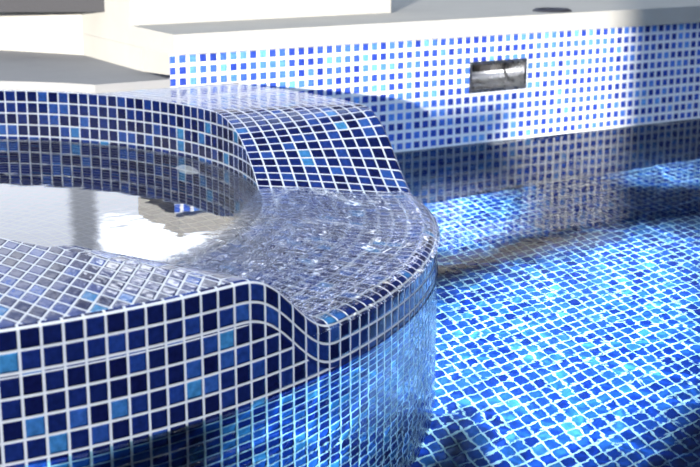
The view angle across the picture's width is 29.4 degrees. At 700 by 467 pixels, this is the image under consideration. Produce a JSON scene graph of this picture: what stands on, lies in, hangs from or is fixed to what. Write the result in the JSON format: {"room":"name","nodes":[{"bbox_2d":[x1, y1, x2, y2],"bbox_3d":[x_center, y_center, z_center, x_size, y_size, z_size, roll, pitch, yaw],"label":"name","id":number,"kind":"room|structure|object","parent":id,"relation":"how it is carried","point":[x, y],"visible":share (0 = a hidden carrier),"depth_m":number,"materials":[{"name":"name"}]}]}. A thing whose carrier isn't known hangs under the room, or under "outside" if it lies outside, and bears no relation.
{"room":"swimming pool","nodes":[
{"label":"swimming pool","id":0,"kind":"room"},
{"bbox_2d":[0,0,633,83],"bbox_3d":[-0.205,-1.593,8.244,10.676,1.450,8.840,-8,16,-30],"label":"deck","id":1,"kind":"object","parent":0,"point":[98,29],"visible":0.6,"depth_m":3.30,"materials":[{"name":"white stone"}]},
{"bbox_2d":[169,22,699,151],"bbox_3d":[0.799,-0.432,3.654,12.793,0.279,2.314,-5,15,-20],"label":"wall","id":2,"kind":"structure","parent":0,"point":[604,78],"depth_m":3.40,"materials":[{"name":"tile"}]},
{"bbox_2d":[131,0,699,54],"bbox_3d":[3.115,-0.952,5.064,8.204,0.045,1.717,-5,15,-20],"label":"pool coping","id":3,"kind":"object","parent":2,"relation":"on","point":[278,33],"depth_m":3.24},
{"label":"floor","id":4,"kind":"structure","parent":0,"visible":0},
{"bbox_2d":[0,78,439,466],"bbox_3d":[-0.835,0.230,2.354,1.968,0.780,1.968,-5,15,-20],"label":"spa","id":5,"kind":"object","parent":4,"relation":"on","point":[171,258],"visible":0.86,"depth_m":2.00,"materials":[{"name":"tile"}]},
{"bbox_2d":[0,50,169,93],"bbox_3d":[-3.051,-0.201,2.425,5.107,0.019,4.200,-8,16,-30],"label":"surround","id":6,"kind":"object","parent":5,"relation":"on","point":[19,70],"visible":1,"depth_m":3.02,"materials":[{"name":"grey stone"}]},
{"bbox_3d":[2.592,0.579,0.809,14.038,0.855,9.202,-5,15,-20],"label":"pool","id":7,"kind":"object","parent":4,"relation":"on","visible":0},
{"bbox_2d":[18,118,699,466],"bbox_3d":[2.458,0.443,0.723,13.747,0.001,9.198,-5,15,-20],"label":"pool water","id":8,"kind":"object","parent":7,"relation":"in","point":[559,324],"visible":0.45,"depth_m":1.86,"materials":[{"name":"liquid"}]},
{"bbox_2d":[469,58,526,92],"bbox_3d":[0.342,-0.418,3.459,0.182,0.079,0.143,-8,16,-30],"label":"skimmer","id":9,"kind":"object","parent":7,"relation":"attached to","point":[507,74],"visible":0.74,"depth_m":3.46,"materials":[{"name":"silver metal"}]},
{"bbox_2d":[532,7,571,12],"bbox_3d":[0.532,-0.589,3.509,0.104,0.006,0.104,-5,15,-20],"label":"drain","id":10,"kind":"object","parent":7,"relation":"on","point":[543,9],"visible":1,"depth_m":3.48,"materials":[{"name":"metal"}]}
]}

